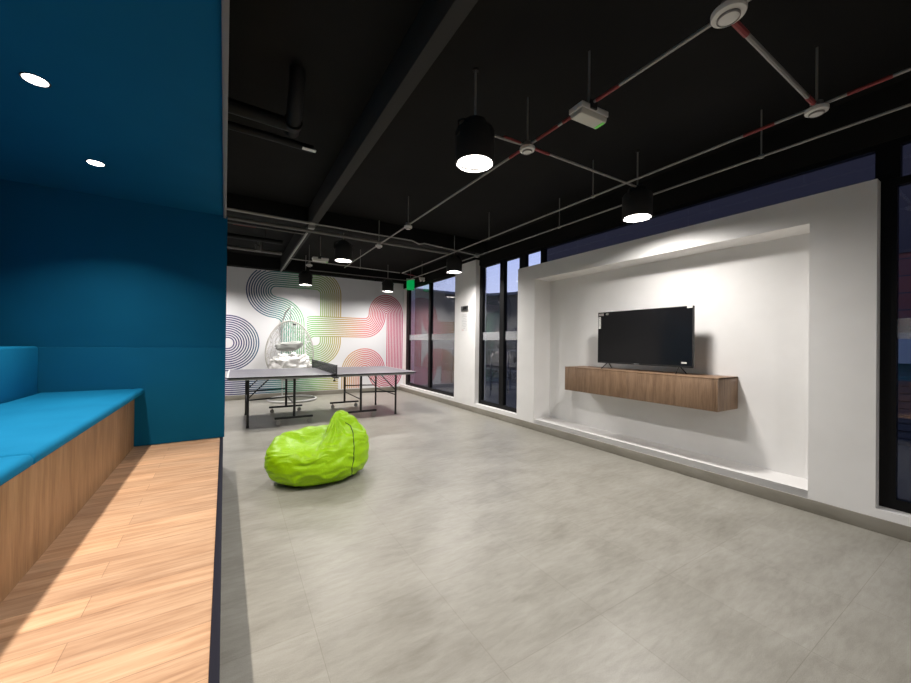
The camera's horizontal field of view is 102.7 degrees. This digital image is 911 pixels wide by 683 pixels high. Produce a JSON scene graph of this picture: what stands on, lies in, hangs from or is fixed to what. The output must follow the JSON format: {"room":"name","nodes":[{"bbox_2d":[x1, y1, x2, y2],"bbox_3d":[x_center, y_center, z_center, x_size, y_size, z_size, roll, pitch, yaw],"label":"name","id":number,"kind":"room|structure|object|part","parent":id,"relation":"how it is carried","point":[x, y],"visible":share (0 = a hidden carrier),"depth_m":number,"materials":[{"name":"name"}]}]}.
{"room":"recreation room","nodes":[
{"label":"recreation room","id":0,"kind":"room"},
{"bbox_2d":[0,0,222,215],"bbox_3d":[-1.407,-1.313,0.732,1.575,0.120,5.950,1,0,-32],"label":"ceiling","id":1,"kind":"structure","parent":0,"point":[135,90],"depth_m":1.87,"materials":[{"name":"blue paint"}]},
{"bbox_2d":[18,72,50,87],"bbox_3d":[-2.016,-1.253,1.746,0.104,0.004,0.104,1,0,-31],"label":"recessed light","id":2,"kind":"object","parent":1,"relation":"in","point":[31,78],"visible":1,"depth_m":1.74,"materials":[{"name":"white plastic"}]},
{"bbox_2d":[21,74,48,86],"bbox_3d":[-2.016,-1.253,1.746,0.086,0.002,0.086,1,0,-31],"label":"diffuser","id":3,"kind":"object","parent":2,"relation":"attached to","point":[36,80],"depth_m":1.75,"materials":[{"name":"white plastic"}]},
{"bbox_2d":[85,159,105,166],"bbox_3d":[-2.534,-1.255,2.564,0.104,0.004,0.104,1,0,-31],"label":"recessed light","id":4,"kind":"object","parent":1,"relation":"in","point":[92,162],"visible":1,"depth_m":2.56,"materials":[{"name":"white plastic"}]},
{"bbox_2d":[87,160,103,165],"bbox_3d":[-2.534,-1.255,2.564,0.086,0.002,0.086,1,0,-31],"label":"diffuser","id":5,"kind":"object","parent":4,"relation":"attached to","point":[93,162],"depth_m":2.56,"materials":[{"name":"white plastic"}]},
{"bbox_2d":[0,179,227,446],"bbox_3d":[-2.980,-0.159,3.218,1.610,2.200,0.072,1,0,-32],"label":"wall","id":6,"kind":"structure","parent":0,"point":[110,293],"depth_m":3.23,"materials":[{"name":"blue paint"}]},
{"bbox_3d":[-2.933,0.495,3.220,1.508,0.887,0.022,1,0,-32],"label":"padded panel","id":7,"kind":"part","parent":6,"relation":"part of","materials":[{"name":"blue fabric"}]},
{"bbox_2d":[221,0,229,217],"bbox_3d":[-0.732,-1.293,1.161,0.029,0.140,5.950,1,0,-32],"label":"trim","id":8,"kind":"structure","parent":6,"relation":"attached to","point":[224,3],"depth_m":1.75,"materials":[{"name":"grey"}]},
{"bbox_2d":[225,266,414,395],"bbox_3d":[-4.753,-0.297,7.818,8.400,3.080,0.200,1,0,-31],"label":"wall","id":9,"kind":"structure","parent":0,"point":[357,296],"depth_m":8.65,"materials":[{"name":"white paint"}]},
{"bbox_2d":[225,386,398,400],"bbox_3d":[-4.815,1.192,7.660,7.768,0.098,0.013,1,0,-31],"label":"baseboard","id":10,"kind":"structure","parent":9,"relation":"attached to","point":[254,396],"depth_m":8.52,"materials":[{"name":"tile"}]},
{"bbox_2d":[225,270,402,394],"bbox_3d":[-4.114,-0.213,8.088,6.320,2.739,0.002,1,0,-31],"label":"mural","id":11,"kind":"object","parent":9,"relation":"attached to","point":[326,296],"visible":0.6,"depth_m":8.54,"materials":[{"name":"paint"}]},
{"bbox_2d":[403,288,411,384],"bbox_3d":[-1.283,-0.137,9.701,0.150,2.541,0.190,1,0,-31],"label":"wall","id":12,"kind":"structure","parent":0,"point":[405,289],"depth_m":9.66,"materials":[{"name":"white paint"}]},
{"bbox_2d":[220,390,910,682],"bbox_3d":[-1.554,1.315,2.599,8.480,0.120,12.450,1,0,-31],"label":"floor","id":13,"kind":"structure","parent":0,"point":[466,546],"depth_m":2.04,"materials":[{"name":"concrete"}]},
{"bbox_2d":[0,437,219,682],"bbox_3d":[-1.389,1.097,0.720,1.493,0.300,5.900,1,0,-32],"label":"platform","id":14,"kind":"object","parent":13,"relation":"on","point":[123,593],"visible":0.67,"depth_m":1.42,"materials":[{"name":"brown wood"}]},
{"bbox_2d":[0,399,134,603],"bbox_3d":[-1.639,0.707,0.558,0.832,0.473,5.855,1,0,-32],"label":"bench","id":15,"kind":"object","parent":14,"relation":"on","point":[37,504],"visible":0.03,"depth_m":1.71,"materials":[{"name":"brown wood"}]},
{"bbox_2d":[0,455,32,485],"bbox_3d":[-1.339,0.445,0.359,0.654,0.055,2.000,1,0,-32],"label":"seat cushion","id":16,"kind":"object","parent":15,"relation":"on","point":[10,467],"visible":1,"depth_m":1.28,"materials":[{"name":"blue fabric"}]},
{"bbox_2d":[0,346,37,403],"bbox_3d":[-2.843,0.249,1.910,0.220,0.426,2.270,1,0,-32],"label":"cushion","id":17,"kind":"object","parent":15,"relation":"on","point":[18,364],"visible":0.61,"depth_m":2.65,"materials":[{"name":"blue fabric"}]},
{"bbox_2d":[0,388,143,464],"bbox_3d":[-2.480,0.440,2.158,0.654,0.056,2.240,1,0,-32],"label":"seat cushion","id":18,"kind":"object","parent":15,"relation":"on","point":[36,426],"visible":0.98,"depth_m":2.03,"materials":[{"name":"blue fabric"}]},
{"bbox_2d":[208,437,222,682],"bbox_3d":[-0.761,1.105,1.149,0.027,0.304,5.950,1,0,-32],"label":"trim","id":19,"kind":"structure","parent":14,"relation":"attached to","point":[214,657],"depth_m":1.38,"materials":[{"name":"black"}]},
{"bbox_2d":[265,306,316,402],"bbox_3d":[-3.522,0.251,7.831,1.033,2.008,0.983,1,0,-31],"label":"egg chair","id":20,"kind":"object","parent":13,"relation":"on","point":[290,320],"visible":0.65,"depth_m":7.96,"materials":[{"name":"white wicker"}]},
{"bbox_2d":[265,321,313,379],"bbox_3d":[-3.643,0.196,7.962,0.962,1.296,0.502,1,0,-31],"label":"wicker basket","id":21,"kind":"object","parent":20,"relation":"on","point":[282,323],"depth_m":7.97,"materials":[{"name":"grey wicker"}]},
{"bbox_2d":[269,352,311,368],"bbox_3d":[-3.543,0.514,7.818,0.854,0.583,0.629,1,0,-31],"label":"seat cushion","id":22,"kind":"object","parent":20,"relation":"on","point":[293,360],"visible":0.56,"depth_m":7.63,"materials":[{"name":"white fabric"}]},
{"bbox_2d":[275,341,302,351],"bbox_3d":[-3.514,0.099,7.696,0.561,0.229,0.162,1,0,-31],"label":"pillow","id":23,"kind":"object","parent":22,"relation":"on","point":[294,345],"visible":1,"depth_m":7.64,"materials":[{"name":"grey fabric"}]},
{"bbox_2d":[264,410,368,486],"bbox_3d":[-1.265,0.958,3.402,0.861,0.607,0.776,1,0,0],"label":"bean bag","id":24,"kind":"object","parent":13,"relation":"on","point":[307,456],"visible":1,"depth_m":3.18,"materials":[{"name":"green fabric"}]},
{"bbox_2d":[227,359,415,427],"bbox_3d":[-2.297,0.806,6.295,2.790,0.915,2.043,1,0,-31],"label":"table","id":25,"kind":"object","parent":13,"relation":"on","point":[319,369],"visible":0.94,"depth_m":6.03,"materials":[{"name":"grey"}]},
{"bbox_3d":[-3.555,0.893,6.182,0.034,0.688,0.036,1,0,-31],"label":"leg","id":26,"kind":"part","parent":25,"relation":"part of","materials":[{"name":"black metal"}]},
{"bbox_3d":[-3.003,0.895,5.264,0.034,0.688,0.036,1,0,-31],"label":"leg","id":27,"kind":"part","parent":25,"relation":"part of","materials":[{"name":"black metal"}]},
{"bbox_3d":[-3.023,0.859,6.502,0.038,0.605,0.040,1,0,-31],"label":"leg","id":28,"kind":"part","parent":25,"relation":"part of","materials":[{"name":"black metal"}]},
{"bbox_3d":[-2.471,0.861,5.584,0.038,0.605,0.040,1,0,-31],"label":"leg","id":29,"kind":"part","parent":25,"relation":"part of","materials":[{"name":"black metal"}]},
{"bbox_3d":[-2.140,0.872,7.032,0.038,0.605,0.040,1,0,-31],"label":"leg","id":30,"kind":"part","parent":25,"relation":"part of","materials":[{"name":"black metal"}]},
{"bbox_3d":[-1.589,0.874,6.115,0.038,0.605,0.040,1,0,-31],"label":"leg","id":31,"kind":"part","parent":25,"relation":"part of","materials":[{"name":"black metal"}]},
{"bbox_3d":[-1.610,0.921,7.352,0.034,0.688,0.036,1,0,-31],"label":"leg","id":32,"kind":"part","parent":25,"relation":"part of","materials":[{"name":"black metal"}]},
{"bbox_3d":[-1.058,0.923,6.434,0.034,0.688,0.036,1,0,-31],"label":"leg","id":33,"kind":"part","parent":25,"relation":"part of","materials":[{"name":"black metal"}]},
{"bbox_2d":[226,0,910,272],"bbox_3d":[-1.657,-1.902,2.528,8.150,0.150,12.450,1,0,-31],"label":"ceiling","id":34,"kind":"structure","parent":0,"point":[712,90],"depth_m":2.60,"materials":[{"name":"black paint"}]},
{"bbox_2d":[227,226,282,254],"bbox_3d":[-4.099,-1.671,5.429,2.800,0.340,0.613,1,0,-31],"label":"pipe","id":35,"kind":"object","parent":34,"relation":"hanging from","point":[257,248],"visible":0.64,"depth_m":5.84,"materials":[{"name":"black metal"}]},
{"bbox_2d":[226,193,307,227],"bbox_3d":[-4.130,-1.740,3.793,4.845,0.220,0.220,1,0,-31],"label":"ceiling beam","id":36,"kind":"structure","parent":34,"relation":"attached to","point":[235,201],"depth_m":4.72,"materials":[{"name":"black paint"}]},
{"bbox_2d":[228,65,315,152],"bbox_3d":[-1.898,-1.661,2.160,2.117,0.298,0.606,1,0,-31],"label":"drain pipe","id":37,"kind":"object","parent":34,"relation":"attached to","point":[291,123],"visible":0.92,"depth_m":2.50,"materials":[{"name":"black"}]},
{"bbox_2d":[298,255,312,285],"bbox_3d":[-3.150,-1.505,7.655,0.260,0.630,0.260,1,0,14],"label":"pendant lamp","id":38,"kind":"object","parent":34,"relation":"hanging from","point":[305,278],"visible":1,"depth_m":7.57,"materials":[{"name":"black metal"}]},
{"bbox_3d":[-3.152,-1.307,7.654,0.260,0.235,0.260,1,0,-31],"label":"lamp shade","id":39,"kind":"part","parent":38,"relation":"part of","materials":[{"name":"black metal"}]},
{"bbox_2d":[306,245,311,266],"bbox_3d":[-2.755,-1.614,6.854,0.120,0.411,0.120,1,0,-31],"label":"smoke detector","id":40,"kind":"object","parent":34,"relation":"attached to","point":[308,264],"visible":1,"depth_m":6.84,"materials":[{"name":"white plastic"}]},
{"bbox_2d":[227,252,406,283],"bbox_3d":[-4.690,-1.713,7.608,7.855,0.250,0.220,1,0,-31],"label":"ceiling beam","id":41,"kind":"structure","parent":34,"relation":"attached to","point":[233,259],"depth_m":8.34,"materials":[{"name":"black paint"}]},
{"bbox_2d":[312,236,328,262],"bbox_3d":[-2.333,-1.598,6.296,0.264,0.438,0.120,1,0,-31],"label":"emergency light","id":42,"kind":"object","parent":34,"relation":"hanging from","point":[319,258],"visible":1,"depth_m":6.28,"materials":[{"name":"white plastic"}]},
{"bbox_2d":[312,258,327,262],"bbox_3d":[-2.338,-1.397,6.300,0.248,0.030,0.098,1,0,-31],"label":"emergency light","id":43,"kind":"object","parent":42,"relation":"attached to","point":[325,260],"depth_m":6.27,"materials":[{"name":"grey plastic"}]},
{"bbox_2d":[333,233,352,262],"bbox_3d":[-1.643,-1.498,5.342,0.260,0.630,0.260,1,0,14],"label":"pendant lamp","id":44,"kind":"object","parent":34,"relation":"hanging from","point":[343,251],"visible":0.91,"depth_m":5.25,"materials":[{"name":"black metal"}]},
{"bbox_3d":[-1.645,-1.301,5.341,0.260,0.235,0.260,1,0,-31],"label":"lamp shade","id":45,"kind":"part","parent":44,"relation":"part of","materials":[{"name":"black metal"}]},
{"bbox_2d":[291,249,399,272],"bbox_3d":[-2.045,-1.622,7.024,2.133,0.376,0.032,1,0,-35],"label":"conduit","id":46,"kind":"object","parent":34,"relation":"hanging from","point":[360,267],"visible":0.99,"depth_m":7.08,"materials":[{"name":"grey metal"}]},
{"bbox_2d":[280,232,307,271],"bbox_3d":[-2.818,-1.463,6.242,0.028,0.028,3.200,1,0,-31],"label":"conduit","id":47,"kind":"object","parent":46,"relation":"attached to","point":[306,233],"visible":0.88,"depth_m":5.74,"materials":[{"name":"grey metal"}]},
{"bbox_2d":[227,222,303,234],"bbox_3d":[-3.897,-1.487,3.842,4.300,0.021,0.040,1,0,-31],"label":"conduit","id":48,"kind":"object","parent":47,"relation":"attached to","point":[227,222],"visible":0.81,"depth_m":4.67,"materials":[{"name":"grey metal"}]},
{"bbox_2d":[344,0,750,267],"bbox_3d":[0.099,-1.443,3.393,0.022,0.022,8.700,1,0,-31],"label":"conduit","id":49,"kind":"object","parent":46,"relation":"attached to","point":[708,25],"visible":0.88,"depth_m":2.16,"materials":[{"name":"grey metal"}]},
{"bbox_2d":[495,135,523,145],"bbox_3d":[0.332,-1.435,2.567,0.461,0.041,0.028,1,0,-29],"label":"conduit","id":50,"kind":"object","parent":49,"relation":"attached to","point":[506,138],"visible":0.44,"depth_m":2.59,"materials":[{"name":"grey metal"}]},
{"bbox_2d":[280,0,477,269],"bbox_3d":[-0.734,-1.689,2.962,0.093,0.250,11.830,1,0,-31],"label":"ceiling beam","id":51,"kind":"structure","parent":34,"relation":"attached to","point":[436,22],"depth_m":2.36,"materials":[{"name":"grey paint"}]},
{"bbox_2d":[382,264,393,291],"bbox_3d":[-1.578,-1.483,8.495,0.260,0.630,0.260,1,0,14],"label":"pendant lamp","id":52,"kind":"object","parent":34,"relation":"hanging from","point":[387,284],"visible":0.96,"depth_m":8.39,"materials":[{"name":"black metal"}]},
{"bbox_3d":[-1.580,-1.285,8.494,0.260,0.235,0.260,1,0,-31],"label":"lamp shade","id":53,"kind":"part","parent":52,"relation":"part of","materials":[{"name":"black metal"}]},
{"bbox_2d":[314,212,486,255],"bbox_3d":[-0.735,-1.691,5.858,2.917,0.220,0.220,1,0,-31],"label":"ceiling beam","id":54,"kind":"structure","parent":34,"relation":"attached to","point":[330,219],"depth_m":5.65,"materials":[{"name":"black paint"}]},
{"bbox_2d":[404,196,411,229],"bbox_3d":[-0.586,-1.600,4.521,0.100,0.411,0.100,1,0,-31],"label":"smoke detector","id":55,"kind":"object","parent":34,"relation":"attached to","point":[407,227],"visible":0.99,"depth_m":4.50,"materials":[{"name":"white plastic"}]},
{"bbox_2d":[406,268,414,289],"bbox_3d":[-1.101,-1.525,8.925,0.200,0.530,0.060,1,0,-19],"label":"exit sign","id":56,"kind":"object","parent":34,"relation":"hanging from","point":[410,283],"visible":1,"depth_m":8.91,"materials":[{"name":"green plastic"}]},
{"bbox_3d":[-1.103,-1.385,8.925,0.190,0.250,0.030,1,0,-19],"label":"panel","id":57,"kind":"part","parent":56,"relation":"part of","materials":[{"name":"green plastic"}]},
{"bbox_2d":[446,234,461,273],"bbox_3d":[-0.019,-1.476,6.107,0.260,0.630,0.260,1,0,14],"label":"pendant lamp","id":58,"kind":"object","parent":34,"relation":"hanging from","point":[454,262],"visible":1,"depth_m":6.01,"materials":[{"name":"black metal"}]},
{"bbox_3d":[-0.021,-1.279,6.106,0.260,0.235,0.260,1,0,-31],"label":"lamp shade","id":59,"kind":"part","parent":58,"relation":"part of","materials":[{"name":"black metal"}]},
{"bbox_2d":[455,67,494,172],"bbox_3d":[0.131,-1.492,2.417,0.260,0.630,0.260,1,0,14],"label":"pendant lamp","id":60,"kind":"object","parent":34,"relation":"hanging from","point":[474,137],"visible":1,"depth_m":2.33,"materials":[{"name":"black painted metal"},{"name":"white plastic diffuser"}]},
{"bbox_3d":[0.129,-1.295,2.417,0.260,0.235,0.260,1,0,-31],"label":"lamp shade","id":61,"kind":"part","parent":60,"relation":"part of","materials":[{"name":"black metal"}]},
{"bbox_2d":[458,155,491,168],"bbox_3d":[0.128,-1.208,2.416,0.240,0.006,0.240,1,0,-31],"label":"diffuser","id":62,"kind":"object","parent":60,"relation":"attached to","point":[471,161],"depth_m":2.45,"materials":[{"name":"white plastic"}]},
{"bbox_3d":[0.133,-1.637,2.418,0.013,0.340,0.013,1,0,-9],"label":"rod","id":63,"kind":"part","parent":60,"relation":"part of","materials":[{"name":"grey metal"}]},
{"bbox_2d":[520,97,534,154],"bbox_3d":[0.532,-1.596,2.685,0.110,0.411,0.110,1,0,-31],"label":"smoke detector","id":64,"kind":"object","parent":34,"relation":"attached to","point":[526,149],"visible":0.98,"depth_m":2.67,"materials":[{"name":"white plastic"}]},
{"bbox_3d":[0.532,-1.631,2.685,0.011,0.340,0.011,1,0,-9],"label":"rod","id":65,"kind":"part","parent":64,"relation":"part of","materials":[{"name":"grey metal"}]},
{"bbox_2d":[569,50,607,128],"bbox_3d":[0.830,-1.581,2.252,0.230,0.438,0.120,1,0,-28],"label":"emergency light","id":66,"kind":"object","parent":34,"relation":"hanging from","point":[588,113],"visible":1,"depth_m":2.23,"materials":[{"name":"white plastic"}]},
{"bbox_2d":[570,107,606,128],"bbox_3d":[0.825,-1.380,2.255,0.216,0.030,0.098,1,0,-28],"label":"diffuser","id":67,"kind":"object","parent":66,"relation":"attached to","point":[592,117],"depth_m":2.23,"materials":[{"name":"grey plastic"}]},
{"bbox_3d":[0.828,-1.612,2.256,0.013,0.375,0.013,1,0,-6],"label":"rod","id":68,"kind":"part","parent":66,"relation":"part of","materials":[{"name":"grey metal"}]},
{"bbox_2d":[622,150,652,222],"bbox_3d":[1.704,-1.469,3.410,0.260,0.630,0.260,1,0,14],"label":"pendant lamp","id":69,"kind":"object","parent":34,"relation":"hanging from","point":[637,203],"visible":0.99,"depth_m":3.32,"materials":[{"name":"black metal"}]},
{"bbox_2d":[624,214,649,219],"bbox_3d":[1.701,-1.185,3.409,0.240,0.006,0.240,1,0,-31],"label":"diffuser","id":70,"kind":"object","parent":69,"relation":"attached to","point":[637,216],"depth_m":3.44,"materials":[{"name":"white plastic"}]},
{"bbox_3d":[1.702,-1.272,3.409,0.260,0.235,0.260,1,0,-31],"label":"lamp shade","id":71,"kind":"part","parent":69,"relation":"part of","materials":[{"name":"black metal"}]},
{"bbox_3d":[1.706,-1.614,3.411,0.013,0.340,0.013,0,0,36],"label":"rod","id":72,"kind":"part","parent":69,"relation":"part of","materials":[{"name":"grey metal"}]},
{"bbox_2d":[630,185,646,190],"bbox_3d":[1.704,-1.418,3.410,0.176,0.064,0.176,1,0,-31],"label":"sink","id":73,"kind":"object","parent":69,"relation":"in","point":[639,187],"depth_m":3.33,"materials":[{"name":"black"}]},
{"bbox_2d":[403,77,910,288],"bbox_3d":[1.780,-1.587,4.620,0.095,0.380,12.050,1,0,-31],"label":"ceiling beam","id":74,"kind":"structure","parent":34,"relation":"attached to","point":[897,124],"depth_m":3.23,"materials":[{"name":"black paint"}]},
{"bbox_2d":[403,67,910,272],"bbox_3d":[1.121,-1.600,3.968,0.032,0.376,8.620,1,0,-31],"label":"conduit","id":75,"kind":"object","parent":34,"relation":"attached to","point":[891,76],"visible":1,"depth_m":2.69,"materials":[{"name":"grey metal"}]},
{"bbox_2d":[227,216,449,254],"bbox_3d":[-2.869,-1.483,4.268,6.500,0.040,0.040,1,0,-32],"label":"conduit","id":76,"kind":"object","parent":75,"relation":"attached to","point":[229,217],"visible":0.53,"depth_m":4.96,"materials":[{"name":"grey metal"}]},
{"bbox_2d":[535,147,636,186],"bbox_3d":[1.094,-1.433,3.017,1.310,0.022,0.023,1,0,-30],"label":"conduit","id":77,"kind":"object","parent":75,"relation":"attached to","point":[536,149],"visible":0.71,"depth_m":2.97,"materials":[{"name":"grey metal"}]},
{"bbox_3d":[1.355,-1.607,3.583,0.010,0.360,0.010,0,0,36],"label":"hanger rod","id":78,"kind":"part","parent":75,"relation":"part of","materials":[{"name":"grey metal"}]},
{"bbox_2d":[731,20,817,105],"bbox_3d":[1.690,-1.431,1.903,1.170,0.028,0.028,1,0,-31],"label":"conduit","id":79,"kind":"object","parent":75,"relation":"attached to","point":[738,26],"visible":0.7,"depth_m":1.84,"materials":[{"name":"grey metal"}]},
{"bbox_2d":[406,103,910,280],"bbox_3d":[1.294,-1.593,4.530,0.070,0.380,9.400,1,0,-31],"label":"conduit","id":80,"kind":"object","parent":34,"relation":"attached to","point":[761,155],"visible":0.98,"depth_m":2.85,"materials":[{"name":"grey metal"}]},
{"bbox_2d":[310,270,405,280],"bbox_3d":[-2.065,-1.446,7.988,2.140,0.018,0.018,1,0,-31],"label":"conduit","id":81,"kind":"object","parent":80,"relation":"attached to","point":[310,270],"visible":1,"depth_m":7.91,"materials":[{"name":"grey metal"}]},
{"bbox_2d":[315,223,475,255],"bbox_3d":[-0.691,-1.458,5.308,2.583,0.049,0.076,1,0,-34],"label":"conduit","id":82,"kind":"object","parent":80,"relation":"attached to","point":[315,223],"visible":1,"depth_m":5.11,"materials":[{"name":"grey metal"}]},
{"bbox_2d":[227,207,314,229],"bbox_3d":[-3.672,-1.518,3.545,4.375,0.066,0.191,1,0,-31],"label":"conduit","id":83,"kind":"object","parent":82,"relation":"attached to","point":[311,225],"visible":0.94,"depth_m":4.37,"materials":[{"name":"grey metal"}]},
{"bbox_3d":[2.349,-1.600,2.796,0.010,0.360,0.010,0,0,36],"label":"hanger rod","id":84,"kind":"part","parent":80,"relation":"part of","materials":[{"name":"grey metal"}]},
{"bbox_2d":[710,0,747,28],"bbox_3d":[1.196,-1.603,1.593,0.132,0.391,0.132,1,0,-31],"label":"smoke detector","id":85,"kind":"object","parent":34,"relation":"attached to","point":[728,12],"visible":1,"depth_m":1.57,"materials":[{"name":"white plastic"}]},
{"bbox_2d":[804,47,829,117],"bbox_3d":[2.191,-1.579,2.208,0.110,0.411,0.110,1,0,-31],"label":"smoke detector","id":86,"kind":"object","parent":34,"relation":"attached to","point":[817,110],"visible":0.99,"depth_m":2.20,"materials":[{"name":"white plastic"}]},
{"bbox_3d":[2.192,-1.614,2.208,0.011,0.340,0.011,0,0,36],"label":"rod","id":87,"kind":"part","parent":86,"relation":"part of","materials":[{"name":"grey metal"}]},
{"bbox_2d":[400,179,910,526],"bbox_3d":[1.837,-0.097,4.659,0.420,2.800,12.050,1,0,-31],"label":"wall","id":88,"kind":"structure","parent":0,"point":[785,296],"depth_m":3.38,"materials":[{"name":"white paint"}]},
{"bbox_2d":[406,274,454,396],"bbox_3d":[-0.599,-0.135,8.480,0.070,2.542,2.608,1,0,-31],"label":"window","id":89,"kind":"structure","parent":88,"relation":"in","point":[408,311],"depth_m":8.44,"materials":[{"name":"black metal"}]},
{"bbox_2d":[461,313,467,330],"bbox_3d":[0.170,-0.370,6.998,0.003,0.340,0.210,1,0,-31],"label":"paper notice","id":90,"kind":"object","parent":88,"relation":"attached to","point":[464,316],"visible":1,"depth_m":7.00,"materials":[{"name":"white paper"}]},
{"bbox_2d":[461,306,467,311],"bbox_3d":[0.172,-0.630,6.981,0.024,0.100,0.230,1,0,-31],"label":"control panel","id":91,"kind":"object","parent":88,"relation":"attached to","point":[463,308],"visible":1,"depth_m":6.96,"materials":[{"name":"grey plastic"}]},
{"bbox_2d":[479,253,522,412],"bbox_3d":[0.762,-0.130,6.243,0.070,2.542,1.161,1,0,-31],"label":"window","id":92,"kind":"structure","parent":88,"relation":"in","point":[503,262],"depth_m":6.17,"materials":[{"name":"black metal"}]},
{"bbox_2d":[565,366,737,411],"bbox_3d":[2.057,0.482,4.109,0.401,0.304,1.760,1,0,-31],"label":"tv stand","id":93,"kind":"object","parent":88,"relation":"attached to","point":[715,393],"visible":1,"depth_m":3.71,"materials":[{"name":"brown wood"}]},
{"bbox_3d":[1.662,0.486,4.389,0.019,0.287,0.870,1,0,-31],"label":"door","id":94,"kind":"part","parent":93,"relation":"part of","materials":[{"name":"brown wood"}]},
{"bbox_2d":[598,305,694,373],"bbox_3d":[2.058,-0.015,4.044,0.207,0.688,1.090,1,0,-31],"label":"television","id":95,"kind":"object","parent":93,"relation":"on","point":[665,337],"visible":1,"depth_m":3.95,"materials":[{"name":"black plastic"}]},
{"bbox_3d":[2.115,0.487,3.646,0.019,0.287,0.868,1,0,-31],"label":"door","id":96,"kind":"part","parent":93,"relation":"part of","materials":[{"name":"brown wood"}]},
{"bbox_2d":[399,386,910,541],"bbox_3d":[1.638,1.252,4.540,0.013,0.098,12.050,1,0,-31],"label":"baseboard","id":97,"kind":"structure","parent":88,"relation":"attached to","point":[899,531],"depth_m":3.25,"materials":[{"name":"tile"}]},
{"bbox_2d":[522,135,910,267],"bbox_3d":[2.628,-1.259,3.210,0.065,0.269,5.957,1,0,-31],"label":"window","id":98,"kind":"structure","parent":88,"relation":"in","point":[888,155],"depth_m":2.89,"materials":[{"name":"black metal"}]},
{"bbox_2d":[879,174,910,513],"bbox_3d":[3.583,0.015,1.615,0.060,2.272,2.234,1,0,-31],"label":"window","id":99,"kind":"structure","parent":88,"relation":"in","point":[889,238],"depth_m":2.52,"materials":[{"name":"black metal"}]},
{"label":"outside","id":100,"kind":"structure","parent":0,"visible":0},
{"bbox_2d":[414,366,910,500],"bbox_3d":[17.006,1.793,33.764,55.800,0.150,100.000,1,0,-31],"label":"street","id":101,"kind":"structure","parent":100,"point":[421,375],"depth_m":9.98,"materials":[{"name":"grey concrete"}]},
{"bbox_2d":[414,288,517,379],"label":"window","id":102,"kind":"structure","parent":101,"relation":"on","point":[443,301],"depth_m":17.77,"materials":[{"name":"grey"}]},
{"bbox_2d":[440,347,516,393],"bbox_3d":[0.641,0.821,11.278,0.040,1.200,4.600,1,0,-31],"label":"railing","id":103,"kind":"object","parent":101,"relation":"on","point":[441,348],"visible":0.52,"depth_m":10.61,"materials":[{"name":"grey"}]},
{"bbox_2d":[547,143,910,446],"bbox_3d":[10.408,-3.051,4.073,6.060,9.100,20.150,1,0,-31],"label":"building","id":104,"kind":"structure","parent":101,"relation":"on","point":[860,170],"depth_m":5.88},
{"bbox_2d":[898,363,910,446],"bbox_3d":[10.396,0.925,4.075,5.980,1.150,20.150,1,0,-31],"label":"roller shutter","id":105,"kind":"object","parent":104,"relation":"hanging from","point":[904,370],"depth_m":5.10,"materials":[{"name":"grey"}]}
]}

